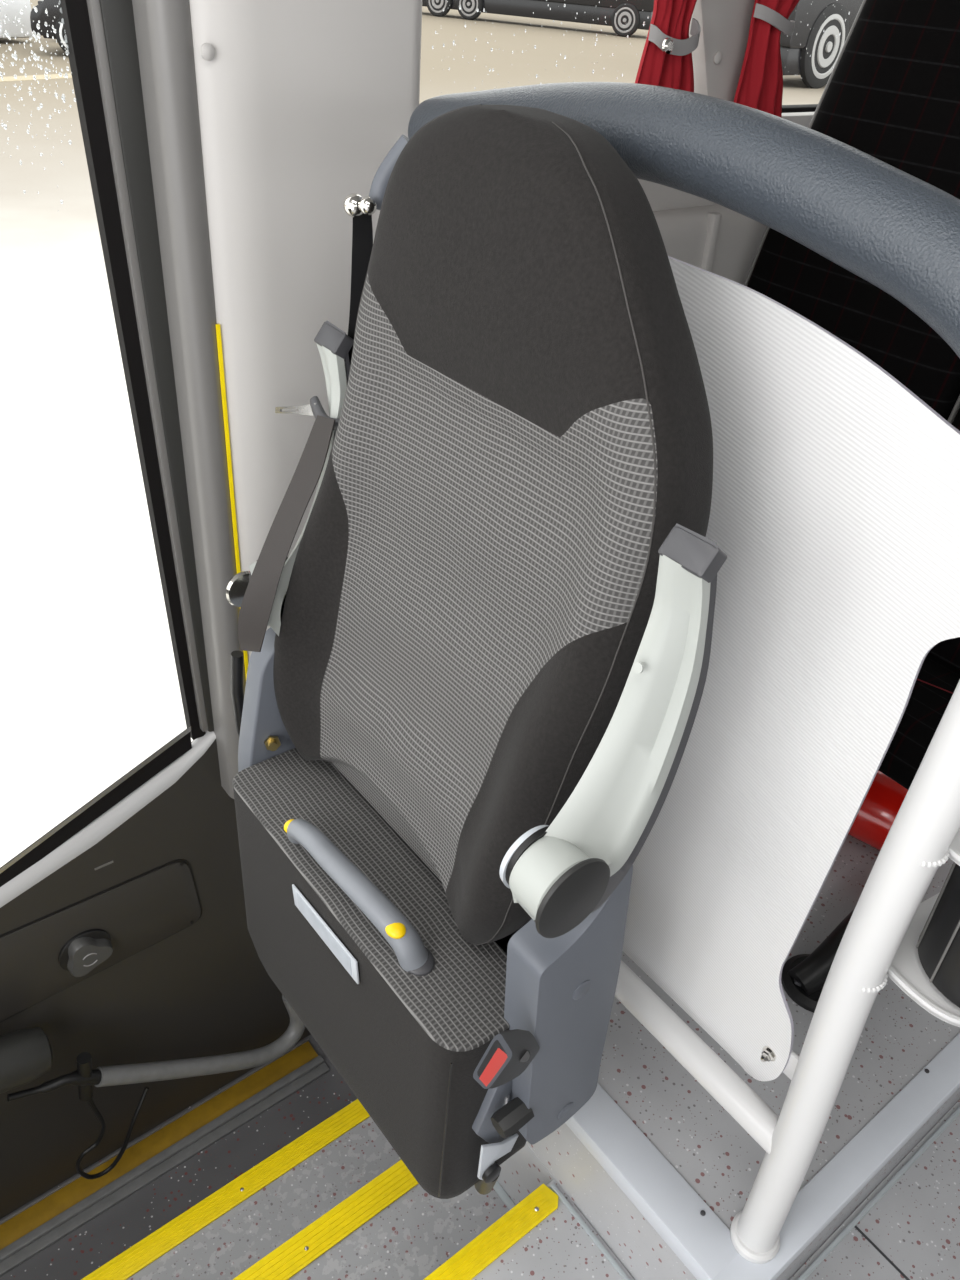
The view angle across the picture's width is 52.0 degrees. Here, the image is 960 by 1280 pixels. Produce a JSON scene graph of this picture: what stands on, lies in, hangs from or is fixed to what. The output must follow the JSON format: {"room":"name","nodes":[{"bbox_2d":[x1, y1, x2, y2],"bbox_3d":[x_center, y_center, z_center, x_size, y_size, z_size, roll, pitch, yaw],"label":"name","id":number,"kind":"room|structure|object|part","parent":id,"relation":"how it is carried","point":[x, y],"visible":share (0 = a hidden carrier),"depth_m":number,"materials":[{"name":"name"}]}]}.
{"room":"bus interior","nodes":[
{"label":"bus interior","id":0,"kind":"room"},
{"bbox_2d":[0,1035,356,1279],"bbox_3d":[-1.028,1.238,1.688,1.875,0.040,0.300,-21,43,-32],"label":"step","id":1,"kind":"structure","parent":0,"point":[117,1229],"depth_m":1.95,"materials":[{"name":"plastic"}]},
{"bbox_2d":[0,1038,317,1249],"bbox_3d":[-1.088,1.190,1.705,1.828,0.010,0.052,-21,43,-32],"label":"strip","id":2,"kind":"object","parent":1,"relation":"on","point":[20,1223],"visible":1,"depth_m":1.99,"materials":[{"name":"yellow plastic"}]},
{"bbox_2d":[0,1055,328,1276],"bbox_3d":[-1.060,1.210,1.675,1.828,0.016,0.039,-21,43,-32],"label":"step edge","id":3,"kind":"object","parent":1,"relation":"on","point":[84,1211],"visible":1,"depth_m":1.95,"materials":[{"name":"grey metal"}]},
{"bbox_2d":[127,1117,400,1279],"bbox_3d":[-0.862,1.266,1.459,1.875,0.040,0.215,-21,43,-32],"label":"step","id":4,"kind":"structure","parent":0,"point":[241,1237],"depth_m":1.80,"materials":[{"name":"plastic"}]},
{"bbox_2d":[81,1099,369,1279],"bbox_3d":[-0.923,1.212,1.504,1.860,0.028,0.044,-21,43,-32],"label":"strip","id":5,"kind":"object","parent":4,"relation":"on","point":[135,1258],"depth_m":1.81,"materials":[{"name":"yellow paint"}]},
{"bbox_2d":[189,0,421,662],"bbox_3d":[-0.225,-0.528,1.239,0.290,1.770,0.120,-21,43,-32],"label":"pillar","id":6,"kind":"structure","parent":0,"point":[301,103],"depth_m":1.16,"materials":[{"name":"grey plastic"}]},
{"bbox_2d":[0,0,310,1218],"bbox_3d":[-0.882,0.148,1.146,1.524,2.358,0.072,-21,43,-32],"label":"door","id":7,"kind":"structure","parent":6,"relation":"in","point":[125,938],"depth_m":1.61,"materials":[{"name":"grey plastic"}]},
{"bbox_2d":[0,1027,52,1093],"bbox_3d":[-0.773,0.675,1.563,0.173,0.116,0.084,-21,43,-32],"label":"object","id":8,"kind":"structure","parent":7,"relation":"attached to","point":[26,1055],"depth_m":1.57,"materials":[{"name":"grey plastic"}]},
{"bbox_2d":[0,0,75,274],"bbox_3d":[-0.480,-0.531,1.051,0.112,0.279,0.002,-21,43,-32],"label":"raindrops","id":9,"kind":"object","parent":7,"relation":"attached to","point":[35,57],"visible":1,"depth_m":1.02,"materials":[{"name":"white liquid"}]},
{"bbox_3d":[-0.656,0.516,1.637,0.086,0.086,0.007,-21,43,-32],"label":"knob","id":10,"kind":"part","parent":7,"relation":"part of","materials":[{"name":"black plastic"}]},
{"bbox_3d":[-0.641,0.282,1.509,0.443,0.196,0.008,-21,43,-32],"label":"glass trim","id":11,"kind":"part","parent":7,"relation":"part of","materials":[{"name":"silver metal"}]},
{"bbox_3d":[-0.914,0.701,1.572,1.462,0.962,0.040,-21,43,-32],"label":"panel","id":12,"kind":"part","parent":7,"relation":"part of","materials":[{"name":"grey plastic"}]},
{"bbox_2d":[7,995,304,1178],"bbox_3d":[-0.575,0.819,1.864,0.540,0.381,0.070,-19,41,-30],"label":"handrail","id":13,"kind":"object","parent":7,"relation":"attached to","point":[84,1077],"depth_m":1.82,"materials":[{"name":"grey metal"}]},
{"bbox_3d":[-0.716,0.761,1.672,0.150,0.075,0.026,-20,42,-31],"label":"joint rod","id":14,"kind":"part","parent":13,"relation":"part of","materials":[{"name":"black plastic"}]},
{"bbox_3d":[-0.395,-0.428,1.197,0.076,1.410,0.030,-21,43,-32],"label":"frame","id":15,"kind":"part","parent":7,"relation":"part of","materials":[{"name":"grey"}]},
{"bbox_2d":[132,0,245,798],"bbox_3d":[-0.351,-0.482,1.157,0.050,1.770,0.092,-21,43,-32],"label":"door frame","id":16,"kind":"structure","parent":6,"relation":"attached to","point":[163,28],"depth_m":1.18,"materials":[{"name":"grey"}]},
{"bbox_2d":[200,43,214,60],"bbox_3d":[-0.283,-0.613,1.026,0.016,0.016,0.006,-26,45,-36],"label":"cap","id":17,"kind":"object","parent":6,"relation":"attached to","point":[207,51],"visible":1,"depth_m":1.02,"materials":[{"name":"grey plastic"}]},
{"bbox_2d":[215,324,247,677],"bbox_3d":[-0.349,-0.009,1.457,0.004,0.915,0.004,-21,43,-32],"label":"strip","id":18,"kind":"object","parent":6,"relation":"attached to","point":[218,330],"visible":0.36,"depth_m":1.29,"materials":[{"name":"yellow paint"}]},
{"bbox_2d":[288,1184,508,1279],"bbox_3d":[-0.712,1.246,1.226,1.875,0.040,0.240,-21,43,-32],"label":"floor","id":19,"kind":"structure","parent":0,"point":[417,1233],"depth_m":1.63,"materials":[{"name":"plastic"}]},
{"bbox_2d":[233,1160,418,1279],"bbox_3d":[-0.777,1.189,1.275,1.860,0.028,0.051,-21,43,-32],"label":"strip","id":20,"kind":"object","parent":19,"relation":"on","point":[339,1222],"depth_m":1.63,"materials":[{"name":"yellow paint"}]},
{"bbox_2d":[497,1143,573,1204],"bbox_3d":[-0.110,0.937,1.931,0.014,0.660,0.770,-21,43,-32],"label":"floor","id":21,"kind":"structure","parent":0,"point":[522,1173],"depth_m":1.61,"materials":[{"name":"plastic"}]},
{"bbox_2d":[493,1181,515,1209],"bbox_3d":[0.024,0.941,1.710,0.013,0.004,0.234,-21,43,-32],"label":"trim","id":22,"kind":"structure","parent":21,"relation":"attached to","point":[500,1191],"depth_m":1.69,"materials":[{"name":"grey"}]},
{"bbox_2d":[550,1106,959,1279],"bbox_3d":[1.440,0.433,2.254,3.138,0.005,0.319,-21,43,-32],"label":"trim","id":23,"kind":"structure","parent":21,"relation":"attached to","point":[839,1238],"depth_m":1.50,"materials":[{"name":"grey"}]},
{"bbox_2d":[472,1100,959,1279],"bbox_3d":[1.140,1.084,1.329,5.000,0.040,1.745,-21,43,-32],"label":"floor","id":24,"kind":"structure","parent":0,"point":[915,1223],"depth_m":1.48,"materials":[{"name":"plastic"}]},
{"bbox_2d":[423,1183,557,1279],"bbox_3d":[-0.619,1.140,1.016,1.862,0.028,0.040,-21,43,-32],"label":"strip","id":25,"kind":"object","parent":24,"relation":"on","point":[467,1263],"depth_m":1.45,"materials":[{"name":"yellow paint"}]},
{"bbox_2d":[855,1226,909,1279],"bbox_3d":[0.761,1.044,1.306,0.004,0.001,0.621,-21,43,-32],"label":"trim","id":26,"kind":"structure","parent":24,"relation":"on","point":[856,1227],"depth_m":1.47,"materials":[{"name":"grey plastic"}]},
{"bbox_2d":[526,835,959,1279],"bbox_3d":[1.224,0.178,2.439,3.124,0.220,1.034,-21,43,-32],"label":"floor","id":27,"kind":"structure","parent":0,"point":[713,1153],"depth_m":1.46,"materials":[{"name":"plastic"}]},
{"bbox_2d":[408,82,959,1263],"bbox_3d":[0.136,0.047,1.200,0.089,1.258,0.945,-20,42,-31],"label":"handrail","id":28,"kind":"object","parent":27,"relation":"on","point":[885,225],"visible":0.8,"depth_m":0.84,"materials":[{"name":"white paint"}]},
{"bbox_2d":[226,104,726,1198],"bbox_3d":[-0.054,0.057,1.125,0.355,1.170,0.707,-21,43,-32],"label":"seat","id":29,"kind":"object","parent":28,"relation":"attached to","point":[465,716],"visible":1,"depth_m":0.97,"materials":[{"name":"grey fabric"}]},
{"bbox_3d":[-0.221,-0.278,1.181,0.002,0.049,0.102,-21,43,-32],"label":"tongue blade","id":30,"kind":"part","parent":29,"relation":"part of","materials":[{"name":"silver metal"}]},
{"bbox_3d":[-0.216,-0.163,1.169,0.138,0.389,0.042,-21,43,-32],"label":"armrest","id":31,"kind":"part","parent":29,"relation":"part of","materials":[{"name":"grey plastic"}]},
{"bbox_3d":[-0.183,0.343,1.159,0.003,0.041,0.149,-21,43,-32],"label":"label plate","id":32,"kind":"part","parent":29,"relation":"part of","materials":[{"name":"grey plastic"}]},
{"bbox_3d":[-0.148,0.282,1.128,0.040,0.065,0.257,-26,45,-36],"label":"grab handle","id":33,"kind":"part","parent":29,"relation":"part of","materials":[{"name":"grey plastic"}]},
{"bbox_2d":[233,787,526,1198],"bbox_3d":[-0.136,0.429,1.283,0.147,0.361,0.500,-21,43,-32],"label":"seat cushion","id":34,"kind":"object","parent":29,"relation":"on","point":[409,1043],"depth_m":1.15,"materials":[{"name":"grey fabric"}]},
{"bbox_2d":[369,134,409,209],"bbox_3d":[-0.089,-0.470,0.992,0.050,0.071,0.019,-1,35,-8],"label":"frame","id":35,"kind":"object","parent":29,"relation":"attached to","point":[378,186],"depth_m":0.99,"materials":[{"name":"grey plastic"}]},
{"bbox_3d":[-0.069,0.350,1.078,0.036,0.013,0.044,-21,43,-32],"label":"handle","id":36,"kind":"part","parent":29,"relation":"part of","materials":[{"name":"grey plastic"}]},
{"bbox_3d":[-0.048,0.344,1.326,0.047,0.330,0.480,-21,43,-32],"label":"frame","id":37,"kind":"part","parent":29,"relation":"part of","materials":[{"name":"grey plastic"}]},
{"bbox_3d":[0.008,0.657,1.204,0.024,0.106,0.056,3,35,-2],"label":"hinge arm","id":38,"kind":"part","parent":29,"relation":"part of","materials":[{"name":"black plastic"}]},
{"bbox_3d":[-0.041,-0.011,1.024,0.092,0.615,0.459,-21,43,-32],"label":"knit panel","id":39,"kind":"part","parent":29,"relation":"part of","materials":[{"name":"grey fabric"}]},
{"bbox_3d":[-0.024,-0.091,1.023,0.213,0.808,0.529,-21,43,-32],"label":"backrest","id":40,"kind":"part","parent":29,"relation":"part of","materials":[{"name":"grey fabric"}]},
{"bbox_3d":[0.028,0.531,1.106,0.006,0.073,0.005,-21,43,-32],"label":"support rod","id":41,"kind":"part","parent":29,"relation":"part of","materials":[{"name":"silver metal"}]},
{"bbox_3d":[0.035,0.519,1.072,0.041,0.026,0.031,-21,43,-32],"label":"release lever","id":42,"kind":"part","parent":29,"relation":"part of","materials":[{"name":"black plastic"}]},
{"bbox_2d":[499,825,547,887],"bbox_3d":[0.043,0.188,0.855,0.065,0.065,0.006,-21,43,-32],"label":"washer","id":43,"kind":"object","parent":29,"relation":"in","point":[530,840],"depth_m":0.83,"materials":[{"name":"grey plastic"}]},
{"bbox_3d":[0.101,0.105,0.801,0.138,0.389,0.042,-21,43,-32],"label":"armrest","id":44,"kind":"part","parent":29,"relation":"part of","materials":[{"name":"grey plastic"}]},
{"bbox_3d":[0.188,-0.344,0.895,0.081,0.264,0.845,-21,42,-32],"label":"padded rail","id":45,"kind":"part","parent":28,"relation":"part of","materials":[{"name":"grey leather"}]},
{"bbox_2d":[622,256,959,1080],"bbox_3d":[0.183,0.026,1.168,0.004,0.906,0.730,-21,43,-32],"label":"partition panel","id":46,"kind":"object","parent":28,"relation":"attached to","point":[835,510],"visible":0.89,"depth_m":0.95,"materials":[{"name":"white plastic"}]},
{"bbox_2d":[760,1046,775,1061],"bbox_3d":[0.344,0.502,1.187,0.015,0.019,0.019,-21,43,-32],"label":"bolt","id":47,"kind":"object","parent":46,"relation":"attached to","point":[768,1054],"visible":1,"depth_m":1.18,"materials":[{"name":"silver metal"}]},
{"bbox_3d":[0.385,0.347,0.993,0.052,1.039,0.076,-21,43,-32],"label":"post","id":48,"kind":"part","parent":28,"relation":"part of","materials":[{"name":"white metal"}]},
{"bbox_2d":[861,892,959,1026],"bbox_3d":[0.469,0.335,0.990,0.189,0.009,0.148,-16,40,-26],"label":"bracket","id":49,"kind":"object","parent":28,"relation":"attached to","point":[906,971],"visible":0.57,"depth_m":0.98,"materials":[{"name":"white metal"}]},
{"bbox_2d":[916,862,959,1007],"bbox_3d":[0.512,0.265,0.943,0.144,0.165,0.144,-21,43,-32],"label":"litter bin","id":50,"kind":"object","parent":49,"relation":"on","point":[938,945],"visible":0.94,"depth_m":0.95,"materials":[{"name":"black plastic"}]},
{"bbox_2d":[921,828,959,867],"bbox_3d":[0.463,0.182,0.893,0.166,0.009,0.117,-14,39,-25],"label":"bracket","id":51,"kind":"object","parent":28,"relation":"attached to","point":[953,852],"visible":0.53,"depth_m":0.87,"materials":[{"name":"white metal"}]},
{"bbox_3d":[0.478,0.180,0.901,0.131,0.004,0.117,-14,39,-25],"label":"plate","id":52,"kind":"part","parent":51,"relation":"part of","materials":[{"name":"white paint"}]},
{"bbox_2d":[781,908,854,1012],"bbox_3d":[0.646,0.508,1.665,0.351,0.081,0.110,-21,43,-32],"label":"seat foot","id":53,"kind":"object","parent":27,"relation":"on","point":[803,978],"visible":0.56,"depth_m":1.59,"materials":[{"name":"black plastic"}]},
{"bbox_3d":[0.549,0.559,1.609,0.110,0.016,0.110,-21,43,-32],"label":"foot plate","id":54,"kind":"part","parent":53,"relation":"part of","materials":[{"name":"black plastic"}]},
{"bbox_2d":[848,770,907,850],"bbox_3d":[0.737,0.308,1.872,0.382,0.151,0.151,27,41,28],"label":"fire extinguisher","id":55,"kind":"object","parent":27,"relation":"on","point":[872,824],"visible":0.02,"depth_m":1.80,"materials":[{"name":"red metal"}]},
{"bbox_2d":[879,395,959,789],"bbox_3d":[0.851,-0.316,1.335,0.525,1.120,0.453,-21,43,-32],"label":"passenger seat","id":56,"kind":"object","parent":27,"relation":"on","point":[937,680],"visible":0.04,"depth_m":1.50,"materials":[{"name":"black fabric"}]},
{"bbox_2d":[879,652,959,789],"bbox_3d":[0.735,0.128,1.563,0.311,0.118,0.437,-21,43,-32],"label":"cushion","id":57,"kind":"object","parent":56,"relation":"on","point":[937,680],"depth_m":1.49,"materials":[{"name":"black fabric"}]},
{"bbox_3d":[0.942,-0.396,1.355,0.310,1.000,0.445,-21,43,-32],"label":"backrest","id":58,"kind":"part","parent":56,"relation":"part of","materials":[{"name":"black fabric"}]},
{"bbox_3d":[0.793,-0.462,1.501,0.221,0.922,0.023,-13,39,-24],"label":"trim","id":59,"kind":"part","parent":56,"relation":"part of","materials":[{"name":"grey plastic"}]},
{"bbox_2d":[638,179,959,407],"bbox_3d":[1.022,-0.991,2.195,2.980,1.940,0.030,-21,43,-32],"label":"wall","id":60,"kind":"structure","parent":0,"point":[660,197],"depth_m":1.67,"materials":[{"name":"grey plastic"}]},
{"bbox_2d":[653,204,766,284],"bbox_3d":[0.307,-0.317,1.962,1.170,1.009,0.040,-21,43,-32],"label":"wall panel","id":61,"kind":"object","parent":60,"relation":"attached to","point":[683,231],"depth_m":1.73,"materials":[{"name":"grey plastic"}]},
{"bbox_2d":[701,212,721,271],"bbox_3d":[0.370,-0.326,1.985,0.020,1.005,0.020,-21,43,-32],"label":"trim","id":62,"kind":"structure","parent":60,"relation":"attached to","point":[714,218],"depth_m":1.71,"materials":[{"name":"grey plastic"}]},
{"bbox_2d":[689,0,754,101],"bbox_3d":[0.335,-1.082,1.423,0.386,0.600,0.058,-21,43,-32],"label":"pillar","id":63,"kind":"structure","parent":60,"relation":"attached to","point":[718,58],"depth_m":1.55,"materials":[{"name":"grey plastic"}]},
{"bbox_2d":[635,0,700,91],"bbox_3d":[0.279,-0.871,1.443,0.200,0.260,0.062,-21,43,-32],"label":"window curtain","id":64,"kind":"object","parent":63,"relation":"hanging from","point":[666,60],"visible":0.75,"depth_m":1.45,"materials":[{"name":"red fabric"}]},
{"bbox_2d":[734,0,799,117],"bbox_3d":[0.480,-0.961,1.588,0.044,0.283,0.151,32,43,33],"label":"window curtain","id":65,"kind":"object","parent":63,"relation":"hanging from","point":[760,84],"visible":0.8,"depth_m":1.58,"materials":[{"name":"red fabric"}]},
{"bbox_2d":[565,1032,959,1279],"bbox_3d":[1.264,0.128,2.344,3.132,0.034,0.932,-21,43,-32],"label":"trim","id":66,"kind":"structure","parent":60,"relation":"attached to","point":[704,1245],"depth_m":1.35,"materials":[{"name":"grey metal"}]},
{"bbox_2d":[782,112,813,127],"bbox_3d":[1.052,-1.113,2.080,2.980,0.025,0.030,-21,43,-32],"label":"window ledge","id":67,"kind":"object","parent":60,"relation":"attached to","point":[802,118],"depth_m":1.73,"materials":[{"name":"grey laminate"}]},
{"bbox_2d":[782,104,817,112],"bbox_3d":[1.034,-1.134,2.094,2.980,0.022,0.030,-21,43,-32],"label":"trim","id":68,"kind":"structure","parent":60,"relation":"attached to","point":[805,107],"depth_m":1.76,"materials":[{"name":"black rubber"}]},
{"bbox_2d":[744,0,959,424],"bbox_3d":[0.569,-0.540,1.621,0.525,1.120,0.453,-21,43,-32],"label":"passenger seat","id":69,"kind":"object","parent":60,"relation":"attached to","point":[891,94],"visible":0.21,"depth_m":1.56,"materials":[{"name":"black fabric"}]},
{"bbox_3d":[0.511,-0.686,1.787,0.221,0.922,0.023,-13,39,-24],"label":"trim","id":70,"kind":"part","parent":69,"relation":"part of","materials":[{"name":"grey plastic"}]},
{"bbox_3d":[0.113,-1.008,1.282,0.584,0.610,0.004,-21,43,-32],"label":"window","id":71,"kind":"structure","parent":60,"relation":"in","visible":0},
{"bbox_2d":[430,0,849,92],"bbox_3d":[0.323,-0.950,1.543,0.987,0.168,0.002,-21,43,-32],"label":"raindrops","id":72,"kind":"object","parent":71,"relation":"attached to","point":[546,0],"visible":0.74,"depth_m":1.40,"materials":[{"name":"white liquid"}]},
{"label":"outside","id":73,"kind":"structure","parent":0,"visible":0},
{"bbox_2d":[0,0,825,866],"bbox_3d":[2.149,-43.268,66.124,220.000,0.050,119.100,-21,43,-32],"label":"yard","id":74,"kind":"structure","parent":73,"point":[90,689],"depth_m":5.35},
{"bbox_2d":[0,0,32,38],"bbox_3d":[-11.516,-13.924,20.560,2.220,2.400,5.950,20,38,21],"label":"parked car","id":75,"kind":"object","parent":74,"relation":"on","point":[11,10],"visible":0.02,"depth_m":21.38,"materials":[{"name":"white"}]},
{"bbox_2d":[0,73,71,81],"bbox_3d":[-7.948,-9.892,17.333,0.500,0.006,8.210,24,39,25],"label":"painted line","id":76,"kind":"object","parent":74,"relation":"on","point":[53,76],"visible":0.44,"depth_m":17.36,"materials":[{"name":"beige paint"}]},
{"bbox_2d":[30,0,66,51],"bbox_3d":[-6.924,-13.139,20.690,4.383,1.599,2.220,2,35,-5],"label":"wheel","id":77,"kind":"object","parent":74,"relation":"on","point":[53,11],"visible":0.05,"depth_m":19.83,"materials":[{"name":"black rubber"}]},
{"bbox_2d":[422,0,653,36],"bbox_3d":[6.284,-24.911,37.815,20.555,2.999,2.246,18,37,18],"label":"truck","id":78,"kind":"object","parent":74,"relation":"on","point":[625,17],"visible":0.56,"depth_m":38.44,"materials":[{"name":"black"}]},
{"bbox_2d":[780,0,862,87],"bbox_3d":[11.030,-17.590,27.783,10.730,3.200,2.220,-25,45,-35],"label":"truck","id":79,"kind":"object","parent":74,"relation":"on","point":[822,46],"visible":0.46,"depth_m":25.05,"materials":[{"name":"black"}]}
]}

